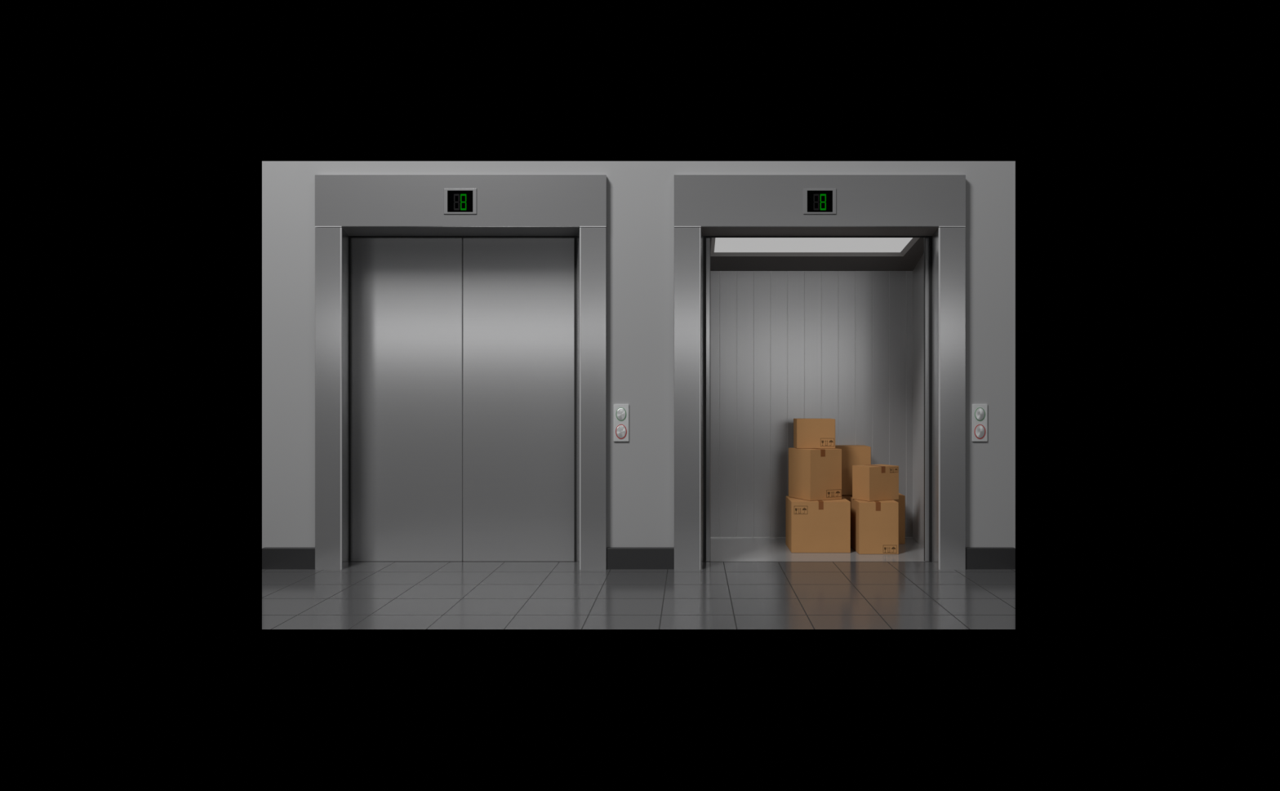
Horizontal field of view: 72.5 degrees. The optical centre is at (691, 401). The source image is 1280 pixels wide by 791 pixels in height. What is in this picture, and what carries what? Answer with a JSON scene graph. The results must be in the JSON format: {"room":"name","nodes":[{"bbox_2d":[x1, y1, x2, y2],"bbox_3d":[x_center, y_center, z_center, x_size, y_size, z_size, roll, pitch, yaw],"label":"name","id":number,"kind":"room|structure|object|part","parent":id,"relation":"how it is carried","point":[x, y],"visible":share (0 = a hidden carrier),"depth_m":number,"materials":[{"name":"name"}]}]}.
{"room":"elevator lobby","nodes":[
{"label":"elevator lobby","id":0,"kind":"room"},
{"bbox_2d":[262,160,1015,547],"bbox_3d":[-0.340,-0.235,5.703,4.843,2.617,0.200,0,0,0],"label":"wall","id":1,"kind":"structure","parent":0,"point":[641,193],"depth_m":5.60,"materials":[{"name":"paint"}]},
{"bbox_2d":[262,546,315,568],"bbox_3d":[-2.571,1.006,5.584,0.343,0.135,0.038,0,0,0],"label":"baseboard","id":2,"kind":"structure","parent":1,"relation":"attached to","point":[273,557],"depth_m":5.57,"materials":[{"name":"grey"}]},
{"bbox_2d":[315,174,607,569],"bbox_3d":[-1.472,-0.175,5.692,1.857,2.537,0.280,0,0,0],"label":"surround","id":3,"kind":"object","parent":1,"relation":"attached to","point":[364,206],"visible":0.97,"depth_m":5.55,"materials":[{"name":"metal"}]},
{"bbox_2d":[351,237,462,561],"bbox_3d":[-1.915,-0.014,5.848,0.764,2.172,0.028,0,0,0],"label":"elevator door","id":4,"kind":"structure","parent":3,"relation":"attached to","point":[406,293],"depth_m":5.83,"materials":[{"name":"metal"}]},
{"bbox_2d":[444,188,476,214],"bbox_3d":[-1.473,-1.273,5.550,0.212,0.165,0.006,0,0,0],"label":"display","id":5,"kind":"object","parent":3,"relation":"attached to","point":[456,201],"visible":1,"depth_m":5.55,"materials":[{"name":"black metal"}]},
{"bbox_3d":[-1.499,-1.132,5.685,1.572,0.058,0.256,0,0,0],"label":"soffit panel","id":6,"kind":"part","parent":3,"relation":"part of","materials":[{"name":"black metal"}]},
{"bbox_3d":[-1.472,-1.277,5.578,1.857,0.332,0.050,0,0,0],"label":"header panel","id":7,"kind":"part","parent":3,"relation":"part of","materials":[{"name":"metal"}]},
{"bbox_2d":[462,237,573,561],"bbox_3d":[-1.151,-0.014,5.848,0.764,2.172,0.028,0,0,0],"label":"elevator door","id":8,"kind":"structure","parent":3,"relation":"attached to","point":[518,292],"depth_m":5.83,"materials":[{"name":"metal"}]},
{"bbox_2d":[613,404,628,441],"bbox_3d":[-0.451,0.138,5.596,0.099,0.241,0.015,0,0,0],"label":"panel","id":9,"kind":"object","parent":1,"relation":"attached to","point":[620,411],"visible":1,"depth_m":5.59,"materials":[{"name":"white metal"}]},
{"bbox_2d":[606,546,674,568],"bbox_3d":[-0.328,1.006,5.584,0.432,0.135,0.038,0,0,0],"label":"baseboard","id":10,"kind":"structure","parent":1,"relation":"attached to","point":[617,557],"depth_m":5.57,"materials":[{"name":"grey"}]},
{"bbox_2d":[674,174,965,569],"bbox_3d":[0.818,-0.175,5.692,1.858,2.537,0.280,0,0,0],"label":"surround","id":11,"kind":"object","parent":1,"relation":"attached to","point":[706,206],"visible":0.98,"depth_m":5.55,"materials":[{"name":"metal"}]},
{"bbox_2d":[706,237,710,561],"bbox_3d":[-0.093,-0.014,5.848,0.441,2.172,0.028,0,0,0],"label":"elevator door","id":12,"kind":"structure","parent":11,"relation":"attached to","point":[708,239],"depth_m":5.83,"materials":[{"name":"metal"}]},
{"bbox_2d":[803,188,836,214],"bbox_3d":[0.817,-1.273,5.550,0.212,0.165,0.006,0,0,0],"label":"display","id":13,"kind":"object","parent":11,"relation":"attached to","point":[815,201],"visible":1,"depth_m":5.55,"materials":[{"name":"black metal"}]},
{"bbox_3d":[0.832,-1.132,5.685,1.544,0.058,0.256,0,0,0],"label":"soffit panel","id":14,"kind":"part","parent":11,"relation":"part of","materials":[{"name":"black metal"}]},
{"bbox_3d":[0.818,-1.277,5.578,1.858,0.332,0.050,0,0,0],"label":"header panel","id":15,"kind":"part","parent":11,"relation":"part of","materials":[{"name":"metal"}]},
{"bbox_2d":[710,229,937,561],"bbox_3d":[0.850,-0.033,6.357,1.844,2.292,1.048,0,0,0],"label":"cabin","id":16,"kind":"object","parent":11,"relation":"attached to","point":[801,327],"visible":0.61,"depth_m":6.85,"materials":[{"name":"metal"}]},
{"bbox_3d":[0.850,-1.124,6.157,1.368,0.061,0.492,0,0,0],"label":"ceiling light panel","id":17,"kind":"part","parent":16,"relation":"part of","materials":[{"name":"grey plastic"}]},
{"bbox_2d":[785,495,850,552],"bbox_3d":[0.916,0.892,6.356,0.418,0.363,0.381,0,0,0],"label":"cardboard box","id":18,"kind":"object","parent":16,"relation":"on","point":[815,526],"visible":0.98,"depth_m":6.17,"materials":[{"name":"brown cardboard"}]},
{"bbox_2d":[788,447,841,501],"bbox_3d":[0.904,0.527,6.390,0.270,0.364,0.299,0,0,-25],"label":"cardboard box","id":19,"kind":"object","parent":18,"relation":"on","point":[814,473],"visible":1,"depth_m":6.27,"materials":[{"name":"brown cardboard"}]},
{"bbox_2d":[793,418,835,448],"bbox_3d":[0.909,0.237,6.460,0.280,0.215,0.216,0,0,0],"label":"cardboard box","id":20,"kind":"object","parent":19,"relation":"on","point":[807,433],"visible":1,"depth_m":6.35,"materials":[{"name":"brown cardboard"}]},
{"bbox_2d":[841,495,852,502],"bbox_3d":[1.105,0.893,6.700,0.300,0.361,0.235,0,0,0],"label":"cardboard box","id":21,"kind":"object","parent":16,"relation":"on","point":[847,497],"visible":0.02,"depth_m":6.58,"materials":[{"name":"brown cardboard"}]},
{"bbox_2d":[835,444,871,495],"bbox_3d":[1.169,0.526,6.702,0.369,0.366,0.255,0,0,0],"label":"cardboard box","id":22,"kind":"object","parent":21,"relation":"on","point":[851,455],"visible":0.31,"depth_m":6.58,"materials":[{"name":"brown cardboard"}]},
{"bbox_2d":[850,497,898,554],"bbox_3d":[1.314,0.891,6.281,0.278,0.365,0.341,0,0,0],"label":"cardboard box","id":23,"kind":"object","parent":16,"relation":"on","point":[874,525],"visible":0.96,"depth_m":6.11,"materials":[{"name":"brown cardboard"}]},
{"bbox_2d":[852,464,898,501],"bbox_3d":[1.331,0.587,6.303,0.275,0.243,0.189,0,0,-29],"label":"cardboard box","id":24,"kind":"object","parent":23,"relation":"on","point":[870,482],"visible":1,"depth_m":6.23,"materials":[{"name":"brown cardboard"}]},
{"bbox_2d":[893,493,905,543],"bbox_3d":[1.456,0.891,6.680,0.300,0.364,0.260,0,0,0],"label":"cardboard box","id":25,"kind":"object","parent":16,"relation":"on","point":[901,501],"visible":0.24,"depth_m":6.55,"materials":[{"name":"brown cardboard"}]},
{"bbox_2d":[924,237,928,561],"bbox_3d":[1.783,-0.014,5.848,0.441,2.172,0.028,0,0,0],"label":"elevator door","id":26,"kind":"structure","parent":11,"relation":"attached to","point":[926,239],"depth_m":5.83,"materials":[{"name":"metal"}]},
{"bbox_2d":[972,404,987,441],"bbox_3d":[1.851,0.138,5.596,0.099,0.241,0.015,0,0,0],"label":"panel","id":27,"kind":"object","parent":1,"relation":"attached to","point":[980,411],"visible":1,"depth_m":5.59,"materials":[{"name":"white metal"}]},
{"bbox_2d":[965,546,1015,568],"bbox_3d":[1.907,1.006,5.584,0.321,0.135,0.038,0,0,0],"label":"baseboard","id":28,"kind":"structure","parent":1,"relation":"attached to","point":[976,557],"depth_m":5.57,"materials":[{"name":"grey"}]},
{"bbox_2d":[262,561,1015,629],"bbox_3d":[-0.340,1.098,4.962,4.843,0.050,1.722,0,0,0],"label":"floor","id":29,"kind":"structure","parent":0,"point":[361,595],"depth_m":4.84,"materials":[{"name":"tile"}]}
]}

